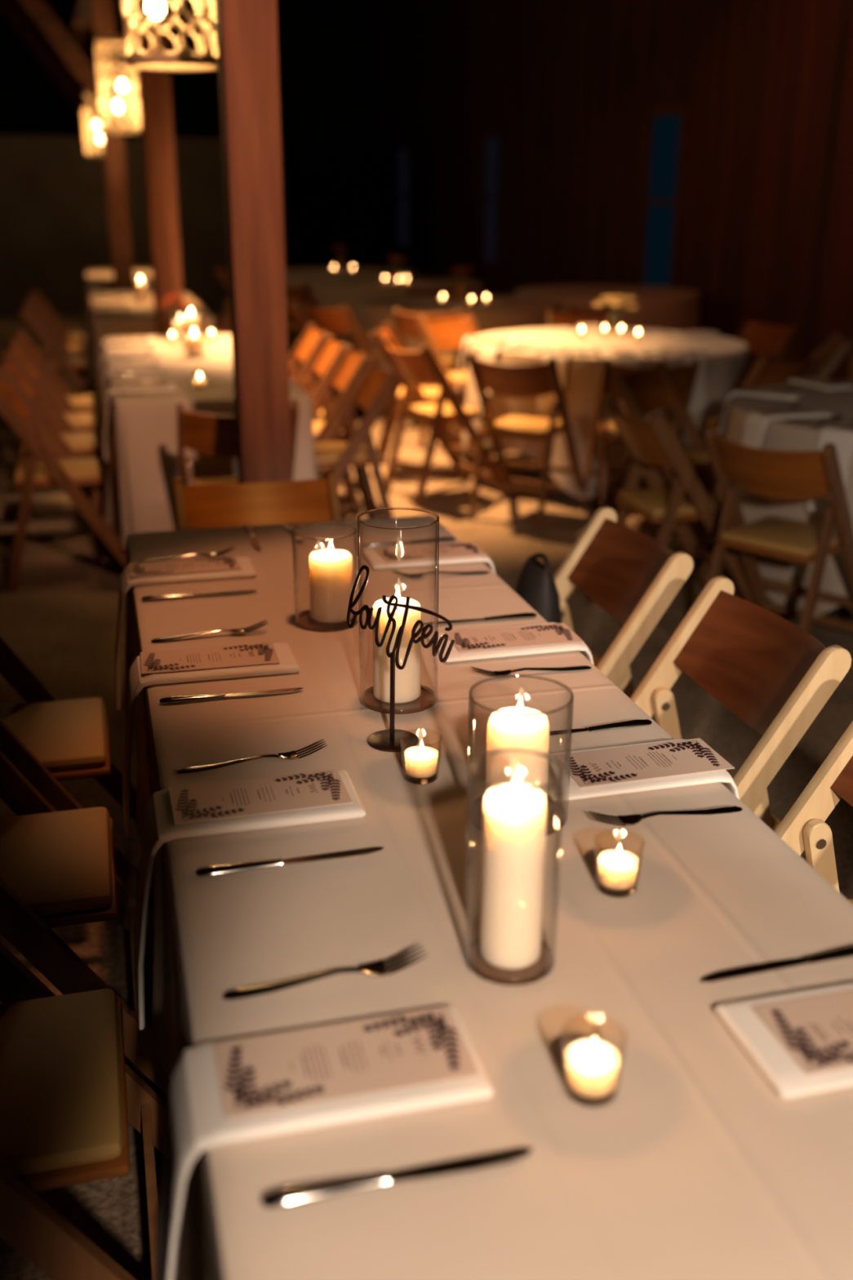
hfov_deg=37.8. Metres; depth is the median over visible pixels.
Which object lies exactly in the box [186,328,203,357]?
pillar candle
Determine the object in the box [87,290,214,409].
tablecloth
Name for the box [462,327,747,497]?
tablecloth
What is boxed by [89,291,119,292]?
menu card
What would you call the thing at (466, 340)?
napkin
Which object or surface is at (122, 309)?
menu card
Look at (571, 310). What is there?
folding chair
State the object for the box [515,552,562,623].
handbag
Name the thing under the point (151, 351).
menu card
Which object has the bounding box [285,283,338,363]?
folding chair
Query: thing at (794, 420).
knife
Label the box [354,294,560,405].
tablecloth
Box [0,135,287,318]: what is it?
wall
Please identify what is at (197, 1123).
napkin
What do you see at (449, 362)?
seat cushion
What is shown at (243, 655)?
menu card
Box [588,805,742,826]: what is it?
fork
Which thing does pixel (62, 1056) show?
seat cushion
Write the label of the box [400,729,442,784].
votive candle
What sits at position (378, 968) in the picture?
fork
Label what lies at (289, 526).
fork
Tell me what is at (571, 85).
wall
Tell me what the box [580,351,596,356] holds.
knife
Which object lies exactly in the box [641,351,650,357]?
knife
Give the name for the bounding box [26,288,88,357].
folding chair
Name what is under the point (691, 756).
menu card
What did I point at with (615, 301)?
flower arrangement
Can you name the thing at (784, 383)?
knife
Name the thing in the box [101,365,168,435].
napkin
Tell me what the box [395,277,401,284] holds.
votive candle
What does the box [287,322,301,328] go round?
seat cushion
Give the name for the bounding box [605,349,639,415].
napkin
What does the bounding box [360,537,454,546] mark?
knife
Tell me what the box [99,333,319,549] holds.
tablecloth
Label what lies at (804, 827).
folding chair
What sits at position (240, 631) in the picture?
fork
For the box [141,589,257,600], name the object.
knife
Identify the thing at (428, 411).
seat cushion
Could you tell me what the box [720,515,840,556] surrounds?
seat cushion
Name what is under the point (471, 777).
glass cylinder
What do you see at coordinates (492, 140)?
window
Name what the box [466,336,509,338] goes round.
menu card
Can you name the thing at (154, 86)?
timber post
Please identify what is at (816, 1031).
menu card
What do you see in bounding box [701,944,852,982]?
knife
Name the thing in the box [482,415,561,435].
seat cushion
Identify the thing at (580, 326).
napkin
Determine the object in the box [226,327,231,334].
folding chair
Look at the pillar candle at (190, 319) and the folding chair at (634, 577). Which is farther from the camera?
the pillar candle at (190, 319)
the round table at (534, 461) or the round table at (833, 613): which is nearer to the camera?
the round table at (833, 613)
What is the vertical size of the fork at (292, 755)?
0.020 m
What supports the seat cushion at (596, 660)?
on the folding chair at (634, 577)
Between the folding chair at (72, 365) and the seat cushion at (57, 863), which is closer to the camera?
the seat cushion at (57, 863)
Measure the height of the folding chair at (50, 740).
0.814 m
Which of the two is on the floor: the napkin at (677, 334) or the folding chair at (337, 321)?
the folding chair at (337, 321)
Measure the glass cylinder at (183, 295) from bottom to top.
0.260 m
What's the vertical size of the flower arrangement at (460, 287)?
0.250 m
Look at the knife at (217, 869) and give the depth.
1.50 m
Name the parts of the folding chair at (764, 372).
backrest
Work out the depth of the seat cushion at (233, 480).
4.82 m
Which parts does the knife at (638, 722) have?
blade, handle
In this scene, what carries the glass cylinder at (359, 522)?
on the tablecloth at (697, 1167)
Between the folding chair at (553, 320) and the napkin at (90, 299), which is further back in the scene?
the napkin at (90, 299)
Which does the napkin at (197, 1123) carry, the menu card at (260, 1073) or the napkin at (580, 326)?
the menu card at (260, 1073)
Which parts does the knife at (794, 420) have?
handle, blade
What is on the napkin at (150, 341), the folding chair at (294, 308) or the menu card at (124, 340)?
the menu card at (124, 340)
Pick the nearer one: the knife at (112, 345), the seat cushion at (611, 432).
the seat cushion at (611, 432)
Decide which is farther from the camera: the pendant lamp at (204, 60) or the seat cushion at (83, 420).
the seat cushion at (83, 420)
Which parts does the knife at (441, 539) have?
blade, handle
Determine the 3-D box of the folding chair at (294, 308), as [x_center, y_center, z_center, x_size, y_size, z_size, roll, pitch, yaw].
[-0.760,-2.110,9.148,0.582,0.814,0.432,-4,20,-12]
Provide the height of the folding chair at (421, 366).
0.814 m
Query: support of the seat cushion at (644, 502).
on the folding chair at (651, 442)
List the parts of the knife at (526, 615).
blade, handle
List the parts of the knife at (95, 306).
handle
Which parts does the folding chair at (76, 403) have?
backrest, leg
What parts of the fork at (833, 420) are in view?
handle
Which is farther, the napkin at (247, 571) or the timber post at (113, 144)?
the timber post at (113, 144)
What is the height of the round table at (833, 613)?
0.745 m
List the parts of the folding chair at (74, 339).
backrest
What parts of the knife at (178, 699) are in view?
handle, blade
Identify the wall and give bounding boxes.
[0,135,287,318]
[360,0,852,380]
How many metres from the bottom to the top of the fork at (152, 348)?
0.020 m
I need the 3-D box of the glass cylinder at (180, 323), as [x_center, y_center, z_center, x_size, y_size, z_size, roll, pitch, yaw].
[-1.139,-1.470,6.103,0.120,0.160,0.120,-5,20,-14]
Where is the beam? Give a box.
[63,0,93,66]
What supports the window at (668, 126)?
in the wall at (571, 85)
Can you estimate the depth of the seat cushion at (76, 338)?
9.50 m
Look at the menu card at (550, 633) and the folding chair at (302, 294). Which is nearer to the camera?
the menu card at (550, 633)
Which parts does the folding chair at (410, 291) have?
backrest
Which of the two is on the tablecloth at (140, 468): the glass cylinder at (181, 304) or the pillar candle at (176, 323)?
the glass cylinder at (181, 304)
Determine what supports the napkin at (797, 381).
on the tablecloth at (778, 434)
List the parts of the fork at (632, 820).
handle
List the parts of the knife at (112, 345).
handle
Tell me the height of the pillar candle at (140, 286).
0.177 m
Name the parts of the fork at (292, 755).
handle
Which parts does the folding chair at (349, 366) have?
leg, backrest, leg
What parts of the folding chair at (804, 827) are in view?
leg, backrest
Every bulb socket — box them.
[94,96,101,134]
[94,102,97,120]
[114,40,119,101]
[115,41,124,80]
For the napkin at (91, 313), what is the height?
0.286 m
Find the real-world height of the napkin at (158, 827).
0.286 m
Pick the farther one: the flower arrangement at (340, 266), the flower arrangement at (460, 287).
the flower arrangement at (340, 266)
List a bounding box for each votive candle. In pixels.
[166,331,177,343]
[191,373,206,388]
[205,329,216,341]
[382,276,387,282]
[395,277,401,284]
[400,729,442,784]
[439,294,446,302]
[467,296,475,306]
[482,294,490,304]
[561,1014,626,1107]
[576,326,586,337]
[594,829,644,897]
[600,325,609,336]
[616,324,626,337]
[632,328,644,341]
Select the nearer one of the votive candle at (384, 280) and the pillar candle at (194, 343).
the pillar candle at (194, 343)
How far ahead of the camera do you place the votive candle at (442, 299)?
9.13 m
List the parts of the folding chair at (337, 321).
leg, backrest, leg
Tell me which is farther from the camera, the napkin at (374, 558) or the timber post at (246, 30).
the timber post at (246, 30)
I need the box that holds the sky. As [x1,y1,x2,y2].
[0,0,363,268]
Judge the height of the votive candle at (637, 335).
0.063 m
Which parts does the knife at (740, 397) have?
handle, blade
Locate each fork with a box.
[123,378,167,384]
[128,347,153,351]
[137,546,234,562]
[151,619,268,642]
[177,738,327,773]
[222,943,428,999]
[284,522,305,540]
[391,569,489,578]
[470,665,591,676]
[535,345,553,354]
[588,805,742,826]
[593,348,602,357]
[642,348,670,356]
[750,403,801,411]
[774,388,804,391]
[811,414,844,427]
[828,379,852,385]
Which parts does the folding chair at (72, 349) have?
backrest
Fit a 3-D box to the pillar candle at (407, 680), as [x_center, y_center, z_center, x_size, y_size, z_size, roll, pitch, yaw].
[-0.047,0.002,1.966,0.076,0.184,0.076,-5,20,-14]
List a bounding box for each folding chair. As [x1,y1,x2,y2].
[0,342,102,470]
[0,356,105,498]
[0,374,126,591]
[0,634,154,913]
[0,751,170,1097]
[0,942,168,1279]
[7,329,102,449]
[17,302,99,415]
[22,294,88,379]
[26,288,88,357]
[173,469,342,530]
[176,399,298,485]
[214,265,229,328]
[214,303,230,334]
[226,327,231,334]
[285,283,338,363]
[286,293,364,411]
[287,318,298,342]
[287,331,295,344]
[288,324,329,471]
[297,334,351,502]
[303,301,398,417]
[311,346,372,519]
[314,360,400,518]
[370,323,474,479]
[382,337,506,506]
[394,307,466,429]
[406,285,455,295]
[417,312,479,460]
[467,351,587,528]
[546,309,615,328]
[553,506,693,697]
[564,302,613,315]
[580,358,699,507]
[591,395,754,605]
[611,361,716,566]
[630,575,851,831]
[694,349,823,487]
[704,426,852,633]
[735,316,803,362]
[774,720,852,904]
[810,331,852,379]
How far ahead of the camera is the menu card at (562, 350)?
6.28 m
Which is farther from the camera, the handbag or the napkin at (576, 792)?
the handbag
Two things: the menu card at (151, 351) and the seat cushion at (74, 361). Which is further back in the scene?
the seat cushion at (74, 361)
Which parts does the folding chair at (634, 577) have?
leg, backrest, leg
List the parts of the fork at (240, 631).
handle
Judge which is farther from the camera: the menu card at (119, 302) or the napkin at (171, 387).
the menu card at (119, 302)
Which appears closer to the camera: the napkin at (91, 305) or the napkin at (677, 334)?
the napkin at (677, 334)
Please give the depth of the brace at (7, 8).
12.98 m
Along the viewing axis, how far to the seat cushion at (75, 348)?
8.83 m
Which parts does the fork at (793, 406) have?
handle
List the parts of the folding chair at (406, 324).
leg, backrest, leg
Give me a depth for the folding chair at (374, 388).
5.37 m
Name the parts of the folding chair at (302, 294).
leg, backrest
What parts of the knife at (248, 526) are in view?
handle, blade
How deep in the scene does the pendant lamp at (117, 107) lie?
9.23 m
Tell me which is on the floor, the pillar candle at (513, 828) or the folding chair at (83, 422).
the folding chair at (83, 422)
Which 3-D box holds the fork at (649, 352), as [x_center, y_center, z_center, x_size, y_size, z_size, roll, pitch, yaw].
[1.159,-1.447,6.271,0.026,0.020,0.213,-9,22,-25]
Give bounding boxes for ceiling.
[276,0,368,5]
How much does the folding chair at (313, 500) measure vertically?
0.814 m
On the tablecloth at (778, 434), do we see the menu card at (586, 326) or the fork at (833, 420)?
the fork at (833, 420)
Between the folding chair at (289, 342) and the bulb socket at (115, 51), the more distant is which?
the folding chair at (289, 342)
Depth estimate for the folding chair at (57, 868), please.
2.04 m
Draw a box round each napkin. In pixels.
[86,291,124,320]
[86,296,126,335]
[87,302,128,337]
[87,310,132,356]
[98,338,154,396]
[99,351,160,413]
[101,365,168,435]
[103,383,177,460]
[114,556,256,710]
[122,642,299,836]
[133,769,365,1030]
[155,1004,493,1279]
[360,542,495,573]
[426,622,594,665]
[457,337,515,391]
[475,342,538,403]
[538,348,586,412]
[546,737,739,801]
[578,324,604,331]
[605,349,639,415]
[651,347,706,413]
[669,332,720,337]
[714,982,852,1098]
[719,391,804,438]
[734,408,831,494]
[786,379,852,390]
[806,426,852,513]
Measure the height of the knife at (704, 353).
0.010 m
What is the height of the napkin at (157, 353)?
0.286 m
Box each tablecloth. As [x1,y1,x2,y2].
[81,266,153,346]
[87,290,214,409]
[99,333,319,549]
[124,515,852,1279]
[285,266,417,340]
[312,277,483,346]
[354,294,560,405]
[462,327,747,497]
[515,284,700,331]
[714,380,852,619]
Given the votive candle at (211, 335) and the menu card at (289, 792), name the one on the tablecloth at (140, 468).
the votive candle at (211, 335)
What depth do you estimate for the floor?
4.54 m
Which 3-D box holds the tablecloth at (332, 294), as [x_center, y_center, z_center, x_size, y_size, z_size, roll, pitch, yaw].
[-0.233,-2.872,11.258,1.616,0.687,1.641,-5,20,-14]
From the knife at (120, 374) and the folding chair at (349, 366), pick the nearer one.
the knife at (120, 374)
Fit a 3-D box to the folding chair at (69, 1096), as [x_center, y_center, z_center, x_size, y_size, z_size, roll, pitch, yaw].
[-0.519,0.606,1.608,0.582,0.814,0.432,-5,20,-14]
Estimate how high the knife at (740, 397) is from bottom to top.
0.010 m
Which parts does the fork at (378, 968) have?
handle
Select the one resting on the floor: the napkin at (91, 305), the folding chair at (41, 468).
the folding chair at (41, 468)
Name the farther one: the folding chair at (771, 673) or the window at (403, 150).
the window at (403, 150)
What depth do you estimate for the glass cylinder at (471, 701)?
1.59 m
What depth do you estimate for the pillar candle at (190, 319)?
6.43 m
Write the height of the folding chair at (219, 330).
0.814 m
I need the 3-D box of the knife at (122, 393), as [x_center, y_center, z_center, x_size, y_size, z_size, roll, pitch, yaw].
[-1.115,-0.986,4.977,0.231,0.010,0.018,-5,20,-14]
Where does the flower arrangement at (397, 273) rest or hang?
on the tablecloth at (332, 294)
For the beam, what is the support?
on the timber post at (246, 30)
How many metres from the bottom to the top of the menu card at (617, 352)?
0.001 m
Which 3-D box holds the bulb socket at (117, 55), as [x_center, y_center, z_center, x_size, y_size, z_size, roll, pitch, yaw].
[-2.284,-4.301,9.240,0.026,0.266,0.068,7,21,17]
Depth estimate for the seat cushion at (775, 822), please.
2.23 m
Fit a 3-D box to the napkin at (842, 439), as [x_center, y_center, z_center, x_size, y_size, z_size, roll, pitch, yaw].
[1.480,-0.608,4.351,0.135,0.286,0.309,19,27,41]
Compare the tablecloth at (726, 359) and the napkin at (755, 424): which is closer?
the napkin at (755, 424)
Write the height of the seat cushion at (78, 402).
0.030 m
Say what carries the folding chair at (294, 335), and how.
on the floor
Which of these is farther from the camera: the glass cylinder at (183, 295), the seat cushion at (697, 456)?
the glass cylinder at (183, 295)
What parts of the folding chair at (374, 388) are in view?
leg, backrest, leg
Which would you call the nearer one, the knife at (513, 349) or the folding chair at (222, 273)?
the knife at (513, 349)
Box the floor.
[0,313,852,1279]
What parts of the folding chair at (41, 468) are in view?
backrest, leg, leg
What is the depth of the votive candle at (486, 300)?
9.07 m
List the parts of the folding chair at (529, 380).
leg, backrest, leg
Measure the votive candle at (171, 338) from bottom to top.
0.063 m
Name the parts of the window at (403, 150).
pane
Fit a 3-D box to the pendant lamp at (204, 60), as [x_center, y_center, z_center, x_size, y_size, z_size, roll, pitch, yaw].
[-0.902,-3.296,4.048,0.351,2.619,0.352,-7,21,-20]
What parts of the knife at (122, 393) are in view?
handle, blade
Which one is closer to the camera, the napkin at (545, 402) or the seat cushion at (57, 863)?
the seat cushion at (57, 863)
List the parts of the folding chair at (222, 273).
backrest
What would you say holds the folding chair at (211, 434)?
on the floor
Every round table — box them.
[531,457,537,481]
[830,607,838,618]
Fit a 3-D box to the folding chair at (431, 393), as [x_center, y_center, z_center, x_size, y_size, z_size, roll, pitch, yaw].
[-0.024,-1.353,7.056,0.582,0.814,0.432,2,20,5]
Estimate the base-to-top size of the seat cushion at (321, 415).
0.030 m
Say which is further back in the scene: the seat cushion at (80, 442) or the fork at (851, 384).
the seat cushion at (80, 442)
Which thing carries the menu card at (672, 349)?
on the napkin at (698, 402)
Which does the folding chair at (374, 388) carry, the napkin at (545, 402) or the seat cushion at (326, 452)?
the seat cushion at (326, 452)
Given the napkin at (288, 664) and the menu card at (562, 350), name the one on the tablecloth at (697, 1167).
the napkin at (288, 664)
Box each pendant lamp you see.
[81,25,103,156]
[93,0,142,133]
[120,0,217,71]
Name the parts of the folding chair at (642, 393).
leg, backrest, leg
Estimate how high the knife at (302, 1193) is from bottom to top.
0.010 m
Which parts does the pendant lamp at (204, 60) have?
bulb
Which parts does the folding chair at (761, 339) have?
backrest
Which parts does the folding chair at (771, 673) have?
leg, backrest, leg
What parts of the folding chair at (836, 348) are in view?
backrest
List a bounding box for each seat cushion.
[0,697,106,771]
[0,806,112,915]
[0,988,124,1176]
[13,457,98,483]
[20,431,97,453]
[26,412,96,430]
[39,343,86,354]
[42,333,86,342]
[48,355,87,366]
[64,394,94,408]
[192,476,238,485]
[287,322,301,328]
[313,421,344,439]
[314,441,385,463]
[315,409,324,419]
[357,350,380,357]
[396,386,439,399]
[397,401,479,420]
[440,356,459,367]
[447,369,466,384]
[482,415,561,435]
[591,653,635,692]
[600,422,679,439]
[618,487,724,516]
[625,444,711,467]
[706,417,719,426]
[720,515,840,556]
[770,813,780,831]
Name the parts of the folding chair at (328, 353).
leg, backrest, leg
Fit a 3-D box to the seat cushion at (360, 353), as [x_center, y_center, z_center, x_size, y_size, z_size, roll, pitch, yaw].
[-0.545,-1.985,8.671,0.325,0.030,0.324,-17,26,-40]
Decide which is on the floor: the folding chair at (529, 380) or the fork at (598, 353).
the folding chair at (529, 380)
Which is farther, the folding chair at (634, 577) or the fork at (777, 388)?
the fork at (777, 388)
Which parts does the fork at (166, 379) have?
handle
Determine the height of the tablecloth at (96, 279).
0.580 m
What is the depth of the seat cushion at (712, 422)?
6.17 m
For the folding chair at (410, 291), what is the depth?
9.98 m
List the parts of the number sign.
stem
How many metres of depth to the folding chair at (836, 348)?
6.50 m
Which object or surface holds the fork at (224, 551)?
on the tablecloth at (697, 1167)
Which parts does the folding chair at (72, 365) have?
backrest, leg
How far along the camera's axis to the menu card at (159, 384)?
5.09 m
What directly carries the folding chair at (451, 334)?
on the floor
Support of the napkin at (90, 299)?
on the tablecloth at (141, 322)
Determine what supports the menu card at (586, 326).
on the napkin at (580, 326)
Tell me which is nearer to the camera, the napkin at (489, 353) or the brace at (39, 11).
the napkin at (489, 353)
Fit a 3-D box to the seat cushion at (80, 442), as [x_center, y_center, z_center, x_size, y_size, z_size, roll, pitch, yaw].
[-1.655,-0.891,5.620,0.325,0.030,0.324,-5,20,-14]
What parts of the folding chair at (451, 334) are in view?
leg, backrest, leg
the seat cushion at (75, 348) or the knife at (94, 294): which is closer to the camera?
the seat cushion at (75, 348)
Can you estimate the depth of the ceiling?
21.53 m
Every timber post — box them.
[91,0,134,291]
[136,0,184,335]
[214,0,292,484]
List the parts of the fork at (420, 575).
handle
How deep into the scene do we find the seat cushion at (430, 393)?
6.95 m
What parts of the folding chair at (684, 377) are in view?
leg, backrest, leg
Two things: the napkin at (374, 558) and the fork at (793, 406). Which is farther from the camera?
the fork at (793, 406)
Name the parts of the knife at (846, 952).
blade, handle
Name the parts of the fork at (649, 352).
handle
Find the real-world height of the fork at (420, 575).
0.020 m
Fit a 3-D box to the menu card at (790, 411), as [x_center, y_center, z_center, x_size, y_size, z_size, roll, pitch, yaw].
[1.323,-0.838,4.560,0.229,0.001,0.104,-6,21,-17]
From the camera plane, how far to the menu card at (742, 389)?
5.02 m
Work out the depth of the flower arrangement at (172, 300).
6.89 m
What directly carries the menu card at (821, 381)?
on the napkin at (797, 381)
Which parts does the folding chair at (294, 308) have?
backrest, leg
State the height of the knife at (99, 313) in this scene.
0.010 m
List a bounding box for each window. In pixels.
[395,142,411,253]
[479,128,504,270]
[636,101,693,288]
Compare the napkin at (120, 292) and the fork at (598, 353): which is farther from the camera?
the napkin at (120, 292)
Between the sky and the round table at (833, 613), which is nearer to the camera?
the round table at (833, 613)
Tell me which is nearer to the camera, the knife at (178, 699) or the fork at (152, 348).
the knife at (178, 699)
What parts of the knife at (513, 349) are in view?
handle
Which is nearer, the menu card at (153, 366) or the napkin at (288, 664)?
the napkin at (288, 664)
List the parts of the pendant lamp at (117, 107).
cord, lamp shade, bulb, bulb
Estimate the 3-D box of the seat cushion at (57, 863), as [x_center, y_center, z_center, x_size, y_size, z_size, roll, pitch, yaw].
[-0.700,0.380,2.102,0.325,0.030,0.324,-5,20,-14]
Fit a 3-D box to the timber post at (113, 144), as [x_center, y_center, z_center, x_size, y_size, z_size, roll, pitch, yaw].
[-2.570,-3.806,10.302,0.164,3.200,0.164,-5,20,-14]
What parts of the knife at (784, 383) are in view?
handle, blade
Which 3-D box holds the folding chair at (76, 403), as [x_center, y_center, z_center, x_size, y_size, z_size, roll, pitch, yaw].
[-1.914,-1.236,6.709,0.582,0.814,0.432,-5,20,-14]
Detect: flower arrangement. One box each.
[159,293,192,334]
[331,244,348,270]
[386,254,407,282]
[449,266,473,300]
[592,294,636,331]
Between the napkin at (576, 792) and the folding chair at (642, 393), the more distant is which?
the folding chair at (642, 393)
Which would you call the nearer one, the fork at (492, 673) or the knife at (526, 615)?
the fork at (492, 673)
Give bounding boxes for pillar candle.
[135,276,146,301]
[173,315,184,340]
[183,308,199,347]
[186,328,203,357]
[308,539,353,623]
[372,585,421,703]
[480,769,546,969]
[485,696,550,811]
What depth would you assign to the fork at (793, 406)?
4.68 m
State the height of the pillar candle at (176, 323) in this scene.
0.137 m
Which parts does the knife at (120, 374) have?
handle, blade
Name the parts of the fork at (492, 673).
handle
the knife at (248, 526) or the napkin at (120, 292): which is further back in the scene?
the napkin at (120, 292)
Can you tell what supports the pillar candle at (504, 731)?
in the glass cylinder at (471, 701)
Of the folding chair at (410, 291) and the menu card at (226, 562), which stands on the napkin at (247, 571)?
the menu card at (226, 562)
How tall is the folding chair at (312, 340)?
0.814 m
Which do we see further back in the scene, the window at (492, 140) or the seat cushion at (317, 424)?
the window at (492, 140)
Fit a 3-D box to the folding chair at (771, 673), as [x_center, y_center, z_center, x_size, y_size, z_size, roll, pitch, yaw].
[0.407,0.346,2.342,0.582,0.814,0.432,-5,20,-14]
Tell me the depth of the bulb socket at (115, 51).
9.21 m
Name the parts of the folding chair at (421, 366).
leg, backrest, leg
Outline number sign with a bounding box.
[346,564,454,751]
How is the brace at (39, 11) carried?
attached to the timber post at (113, 144)
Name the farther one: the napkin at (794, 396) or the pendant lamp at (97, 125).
the pendant lamp at (97, 125)
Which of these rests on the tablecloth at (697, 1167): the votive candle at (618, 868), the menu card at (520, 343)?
the votive candle at (618, 868)
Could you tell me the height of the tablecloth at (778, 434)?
0.686 m
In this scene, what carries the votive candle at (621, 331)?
on the tablecloth at (726, 359)
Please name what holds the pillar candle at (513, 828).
in the glass cylinder at (471, 777)
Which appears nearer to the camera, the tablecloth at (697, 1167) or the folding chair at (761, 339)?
the tablecloth at (697, 1167)
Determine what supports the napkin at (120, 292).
on the tablecloth at (141, 322)
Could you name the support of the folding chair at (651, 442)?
on the floor
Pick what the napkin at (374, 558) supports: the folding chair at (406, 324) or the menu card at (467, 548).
the menu card at (467, 548)
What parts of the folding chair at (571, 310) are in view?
backrest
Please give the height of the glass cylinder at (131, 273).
0.200 m
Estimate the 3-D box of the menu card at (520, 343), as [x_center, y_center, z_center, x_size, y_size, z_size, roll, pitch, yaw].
[0.434,-1.548,6.523,0.229,0.001,0.104,-12,23,-30]
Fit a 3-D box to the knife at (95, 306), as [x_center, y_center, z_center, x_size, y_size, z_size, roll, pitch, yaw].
[-2.198,-2.330,8.696,0.231,0.010,0.018,-5,20,-14]
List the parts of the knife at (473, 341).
handle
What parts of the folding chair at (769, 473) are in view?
leg, backrest, leg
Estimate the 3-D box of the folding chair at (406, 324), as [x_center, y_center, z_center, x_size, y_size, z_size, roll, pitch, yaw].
[0.047,-1.844,8.419,0.432,0.814,0.582,4,20,10]
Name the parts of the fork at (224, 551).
handle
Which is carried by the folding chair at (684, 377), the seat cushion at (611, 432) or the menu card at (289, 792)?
the seat cushion at (611, 432)
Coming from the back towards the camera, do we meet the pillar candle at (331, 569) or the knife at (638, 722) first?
the pillar candle at (331, 569)
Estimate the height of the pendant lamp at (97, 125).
2.436 m
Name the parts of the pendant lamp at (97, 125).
cord, lamp shade, bulb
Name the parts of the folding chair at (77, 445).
backrest, leg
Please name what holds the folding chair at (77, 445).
on the floor
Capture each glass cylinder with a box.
[131,272,149,300]
[168,304,191,339]
[177,294,204,347]
[180,323,207,356]
[291,521,358,631]
[356,507,439,714]
[464,748,564,985]
[466,674,573,835]
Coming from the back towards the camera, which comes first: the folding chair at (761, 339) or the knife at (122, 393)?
the folding chair at (761, 339)
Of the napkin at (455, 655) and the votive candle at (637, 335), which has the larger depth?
the votive candle at (637, 335)
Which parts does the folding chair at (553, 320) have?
backrest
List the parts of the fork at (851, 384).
handle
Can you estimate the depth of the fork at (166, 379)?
5.23 m
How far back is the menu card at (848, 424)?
4.28 m
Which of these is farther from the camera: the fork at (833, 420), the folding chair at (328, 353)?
the folding chair at (328, 353)
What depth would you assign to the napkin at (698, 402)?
6.24 m
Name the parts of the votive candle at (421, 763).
glass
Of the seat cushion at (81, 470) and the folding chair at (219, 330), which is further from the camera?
the folding chair at (219, 330)
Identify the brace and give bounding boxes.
[0,0,89,111]
[18,0,97,98]
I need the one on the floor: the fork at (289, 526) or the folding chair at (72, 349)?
the folding chair at (72, 349)
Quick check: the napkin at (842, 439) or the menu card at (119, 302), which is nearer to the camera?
the napkin at (842, 439)
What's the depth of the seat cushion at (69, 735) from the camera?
2.59 m
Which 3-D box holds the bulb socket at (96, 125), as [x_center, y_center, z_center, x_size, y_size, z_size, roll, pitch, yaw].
[-3.587,-5.727,13.568,0.062,0.415,0.070,2,20,6]
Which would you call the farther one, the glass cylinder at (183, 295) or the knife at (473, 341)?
the knife at (473, 341)
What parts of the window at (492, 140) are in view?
pane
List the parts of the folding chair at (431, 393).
backrest, leg, leg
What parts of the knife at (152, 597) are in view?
handle, blade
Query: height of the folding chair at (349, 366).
0.814 m
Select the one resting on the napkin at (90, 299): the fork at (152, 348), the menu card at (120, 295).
the menu card at (120, 295)
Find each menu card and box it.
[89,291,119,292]
[90,295,121,297]
[91,302,124,304]
[91,309,127,311]
[103,338,148,342]
[106,350,154,354]
[107,364,160,369]
[111,382,168,388]
[128,555,241,577]
[140,642,279,674]
[168,768,352,824]
[213,1005,479,1118]
[375,542,487,561]
[444,622,583,651]
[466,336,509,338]
[485,342,531,346]
[546,347,581,353]
[553,737,734,787]
[582,324,603,328]
[609,349,636,355]
[657,347,699,353]
[677,330,717,333]
[733,386,795,395]
[751,988,852,1075]
[753,407,822,415]
[791,377,846,385]
[826,419,852,430]
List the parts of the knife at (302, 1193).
handle, blade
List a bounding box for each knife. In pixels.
[93,293,106,295]
[94,306,128,307]
[95,313,121,315]
[109,344,154,346]
[114,373,168,375]
[118,392,176,395]
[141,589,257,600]
[159,687,302,703]
[195,846,384,876]
[244,523,261,550]
[261,1147,533,1208]
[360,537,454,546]
[423,612,537,626]
[473,341,515,342]
[509,347,545,351]
[549,719,652,736]
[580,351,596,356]
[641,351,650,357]
[680,348,708,354]
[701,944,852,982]
[736,395,795,401]
[782,382,821,391]
[786,417,840,422]
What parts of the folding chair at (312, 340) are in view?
leg, backrest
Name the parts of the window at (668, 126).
pane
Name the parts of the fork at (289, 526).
handle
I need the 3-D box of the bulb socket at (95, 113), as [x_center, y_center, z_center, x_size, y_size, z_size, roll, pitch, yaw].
[-3.616,-5.819,13.603,0.026,0.266,0.068,-5,21,-15]
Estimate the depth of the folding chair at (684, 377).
5.84 m
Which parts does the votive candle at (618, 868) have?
glass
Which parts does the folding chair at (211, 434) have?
leg, backrest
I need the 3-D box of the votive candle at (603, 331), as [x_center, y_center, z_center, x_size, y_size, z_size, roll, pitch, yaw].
[1.011,-1.758,7.069,0.058,0.063,0.057,-5,20,-14]
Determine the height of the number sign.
0.264 m
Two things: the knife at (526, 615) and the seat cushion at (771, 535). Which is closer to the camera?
the knife at (526, 615)
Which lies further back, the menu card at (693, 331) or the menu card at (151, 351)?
the menu card at (693, 331)
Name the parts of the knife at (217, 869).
handle, blade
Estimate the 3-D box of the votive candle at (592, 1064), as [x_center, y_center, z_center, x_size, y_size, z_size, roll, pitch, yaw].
[0.149,0.381,1.121,0.058,0.063,0.058,-5,20,-14]
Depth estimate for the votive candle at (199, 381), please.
5.14 m
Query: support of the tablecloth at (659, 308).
on the round table
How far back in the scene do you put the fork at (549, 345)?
6.38 m
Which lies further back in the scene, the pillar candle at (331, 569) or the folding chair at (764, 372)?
the folding chair at (764, 372)
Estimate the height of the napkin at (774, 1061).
0.286 m
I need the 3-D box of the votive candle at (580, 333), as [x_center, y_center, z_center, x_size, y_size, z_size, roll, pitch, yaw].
[0.869,-1.728,6.985,0.058,0.063,0.057,-5,20,-14]
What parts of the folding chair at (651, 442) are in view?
leg, backrest, leg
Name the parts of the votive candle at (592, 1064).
glass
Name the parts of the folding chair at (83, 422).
backrest, leg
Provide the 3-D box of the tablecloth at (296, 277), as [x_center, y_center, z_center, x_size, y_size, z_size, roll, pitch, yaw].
[-0.831,-3.459,12.880,1.597,0.687,1.669,-5,20,-14]
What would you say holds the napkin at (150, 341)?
on the tablecloth at (140, 468)
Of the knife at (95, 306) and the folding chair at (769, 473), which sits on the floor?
the folding chair at (769, 473)

